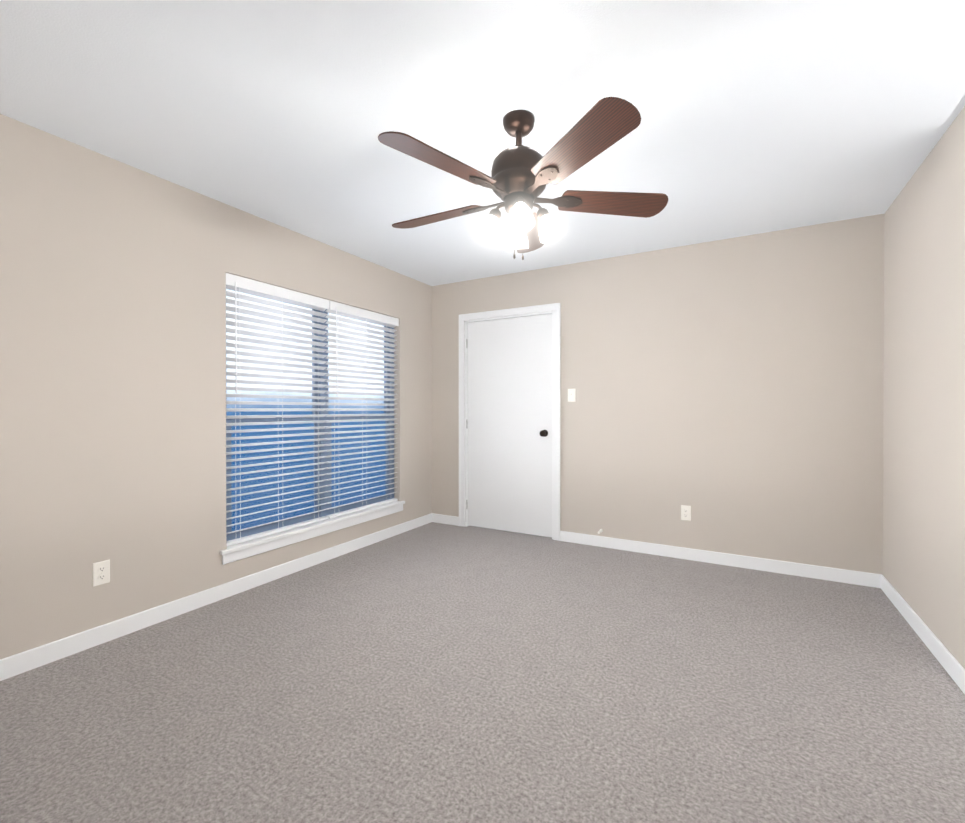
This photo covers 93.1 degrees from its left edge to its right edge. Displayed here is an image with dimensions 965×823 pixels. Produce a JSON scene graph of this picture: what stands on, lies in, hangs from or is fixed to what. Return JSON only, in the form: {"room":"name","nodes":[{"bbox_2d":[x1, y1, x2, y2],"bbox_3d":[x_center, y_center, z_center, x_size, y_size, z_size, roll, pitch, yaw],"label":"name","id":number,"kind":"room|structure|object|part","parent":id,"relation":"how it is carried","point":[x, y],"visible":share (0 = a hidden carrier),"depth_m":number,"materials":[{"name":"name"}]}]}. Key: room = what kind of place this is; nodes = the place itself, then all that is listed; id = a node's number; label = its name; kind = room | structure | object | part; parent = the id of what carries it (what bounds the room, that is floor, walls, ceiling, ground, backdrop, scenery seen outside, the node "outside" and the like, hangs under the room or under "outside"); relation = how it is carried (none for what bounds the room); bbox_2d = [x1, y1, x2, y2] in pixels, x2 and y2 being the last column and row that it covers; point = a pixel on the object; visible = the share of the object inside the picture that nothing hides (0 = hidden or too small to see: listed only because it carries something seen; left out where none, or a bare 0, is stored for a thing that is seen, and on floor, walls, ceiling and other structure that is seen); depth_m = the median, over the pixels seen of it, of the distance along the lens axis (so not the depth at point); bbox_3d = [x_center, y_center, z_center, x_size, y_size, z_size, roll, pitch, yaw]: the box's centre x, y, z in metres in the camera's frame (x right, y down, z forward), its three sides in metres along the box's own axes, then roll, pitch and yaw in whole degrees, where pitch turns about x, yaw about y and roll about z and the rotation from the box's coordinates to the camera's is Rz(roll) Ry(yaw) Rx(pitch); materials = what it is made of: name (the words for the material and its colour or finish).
{"room":"empty bedroom","nodes":[
{"label":"empty bedroom","id":0,"kind":"room"},
{"bbox_2d":[0,114,431,658],"bbox_3d":[-1.607,-0.067,2.953,0.140,2.440,4.450,0,0,29],"label":"wall","id":1,"kind":"structure","parent":0,"point":[113,272],"depth_m":2.37,"materials":[{"name":"paint"}]},
{"bbox_2d":[93,559,109,586],"bbox_3d":[-1.901,0.807,2.280,0.009,0.115,0.070,0,0,29],"label":"electrical outlet","id":2,"kind":"object","parent":1,"relation":"attached to","point":[101,572],"visible":1,"depth_m":2.28,"materials":[{"name":"white plastic"}]},
{"bbox_2d":[0,513,431,680],"bbox_3d":[-1.540,1.108,2.922,0.013,0.090,4.170,0,0,29],"label":"baseboard","id":3,"kind":"structure","parent":1,"relation":"attached to","point":[24,661],"depth_m":2.56,"materials":[{"name":"white paint"}]},
{"bbox_2d":[226,289,393,540],"bbox_3d":[-1.272,-0.001,3.614,0.078,1.740,1.670,0,0,29],"label":"window","id":4,"kind":"structure","parent":1,"relation":"in","point":[255,530],"depth_m":3.57,"materials":[{"name":"white"}]},
{"bbox_2d":[226,273,328,545],"bbox_3d":[-1.417,-0.011,3.219,0.078,1.712,0.826,0,0,29],"label":"window blind","id":5,"kind":"object","parent":4,"relation":"attached to","point":[235,283],"visible":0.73,"depth_m":3.17,"materials":[{"name":"white plastic"}]},
{"bbox_2d":[325,300,398,518],"bbox_3d":[-1.010,-0.014,3.944,0.078,1.712,0.826,0,0,29],"label":"window blind","id":6,"kind":"object","parent":4,"relation":"attached to","point":[341,309],"visible":0.98,"depth_m":3.90,"materials":[{"name":"white plastic"}]},
{"bbox_2d":[220,501,404,564],"bbox_3d":[-1.202,0.894,3.580,0.098,0.090,1.760,0,0,29],"label":"window sill","id":7,"kind":"structure","parent":1,"relation":"attached to","point":[239,551],"depth_m":3.32,"materials":[{"name":"white paint"}]},
{"bbox_2d":[0,522,964,822],"bbox_3d":[0.024,1.188,2.046,3.880,0.060,4.450,0,0,29],"label":"floor","id":8,"kind":"structure","parent":0,"point":[432,672],"depth_m":1.81,"materials":[{"name":"carpet"}]},
{"bbox_2d":[0,0,964,285],"bbox_3d":[0.024,-1.332,2.032,3.880,0.100,4.450,0,0,29],"label":"ceiling","id":9,"kind":"structure","parent":0,"point":[762,116],"depth_m":1.89,"materials":[{"name":"white paint"}]},
{"bbox_2d":[378,97,667,259],"bbox_3d":[0.112,-0.965,2.034,1.262,0.632,1.313,0,0,29],"label":"ceiling fan","id":10,"kind":"object","parent":9,"relation":"hanging from","point":[519,179],"visible":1,"depth_m":1.91,"materials":[{"name":"brown wood"}]},
{"bbox_3d":[-0.222,-0.941,2.218,0.500,0.044,0.156,0,0,29],"label":"blade","id":11,"kind":"part","parent":10,"relation":"part of","materials":[{"name":"brown wood"}]},
{"bbox_3d":[-0.157,-0.938,1.711,0.500,0.044,0.156,0,0,-43],"label":"blade","id":12,"kind":"part","parent":10,"relation":"part of","materials":[{"name":"brown wood"}]},
{"bbox_3d":[0.240,-0.942,2.437,0.156,0.044,0.500,0,0,11],"label":"blade","id":13,"kind":"part","parent":10,"relation":"part of","materials":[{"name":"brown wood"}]},
{"bbox_3d":[0.346,-0.938,1.617,0.156,0.044,0.500,0,0,-25],"label":"blade","id":14,"kind":"part","parent":10,"relation":"part of","materials":[{"name":"brown wood"}]},
{"bbox_3d":[0.591,-0.940,2.065,0.500,0.044,0.156,0,0,-7],"label":"blade","id":15,"kind":"part","parent":10,"relation":"part of","materials":[{"name":"brown wood"}]},
{"bbox_2d":[432,214,883,574],"bbox_3d":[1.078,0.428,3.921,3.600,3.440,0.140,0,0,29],"label":"wall","id":16,"kind":"structure","parent":0,"point":[730,391],"depth_m":3.44,"materials":[{"name":"paint"}]},
{"bbox_2d":[432,513,458,525],"bbox_3d":[-0.375,1.099,4.652,0.329,0.090,0.013,0,0,29],"label":"baseboard","id":17,"kind":"structure","parent":16,"relation":"attached to","point":[445,519],"depth_m":4.64,"materials":[{"name":"white paint"}]},
{"bbox_2d":[467,314,551,536],"bbox_3d":[0.225,0.127,4.309,0.898,2.013,0.105,0,0,29],"label":"door","id":18,"kind":"structure","parent":16,"relation":"in","point":[509,424],"depth_m":4.31,"materials":[{"name":"white paint"}]},
{"bbox_2d":[459,303,560,540],"bbox_3d":[0.261,0.091,4.364,1.056,2.108,0.163,0,0,29],"label":"door frame","id":19,"kind":"structure","parent":16,"relation":"attached to","point":[554,309],"depth_m":4.21,"materials":[{"name":"white paint"}]},
{"bbox_2d":[568,389,575,401],"bbox_3d":[0.777,-0.143,3.994,0.070,0.115,0.022,0,0,29],"label":"light switch","id":20,"kind":"object","parent":16,"relation":"attached to","point":[571,395],"visible":1,"depth_m":3.99,"materials":[{"name":"white plastic"}]},
{"bbox_2d":[681,505,690,520],"bbox_3d":[1.582,0.790,3.555,0.070,0.115,0.009,0,0,29],"label":"electrical outlet","id":21,"kind":"object","parent":16,"relation":"attached to","point":[685,512],"visible":1,"depth_m":3.55,"materials":[{"name":"white plastic"}]},
{"bbox_2d":[560,531,880,587],"bbox_3d":[1.645,1.105,3.520,2.189,0.090,0.013,0,0,29],"label":"baseboard","id":22,"kind":"structure","parent":16,"relation":"attached to","point":[817,572],"depth_m":3.39,"materials":[{"name":"white paint"}]},
{"bbox_2d":[883,106,964,668],"bbox_3d":[1.656,-0.057,1.124,0.140,2.440,4.450,0,0,29],"label":"wall","id":23,"kind":"structure","parent":0,"point":[924,425],"depth_m":2.27,"materials":[{"name":"paint"}]},
{"bbox_2d":[880,574,964,693],"bbox_3d":[1.589,1.118,1.168,0.013,0.090,4.170,0,0,29],"label":"baseboard","id":24,"kind":"structure","parent":23,"relation":"attached to","point":[948,661],"depth_m":2.24,"materials":[{"name":"white paint"}]},
{"label":"outside","id":25,"kind":"structure","parent":0,"visible":0},
{"bbox_2d":[226,289,384,530],"bbox_3d":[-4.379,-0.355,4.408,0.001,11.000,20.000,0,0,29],"label":"window glass","id":26,"kind":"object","parent":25,"point":[269,493],"depth_m":7.00,"materials":[{"name":"clear glass"}]}
]}

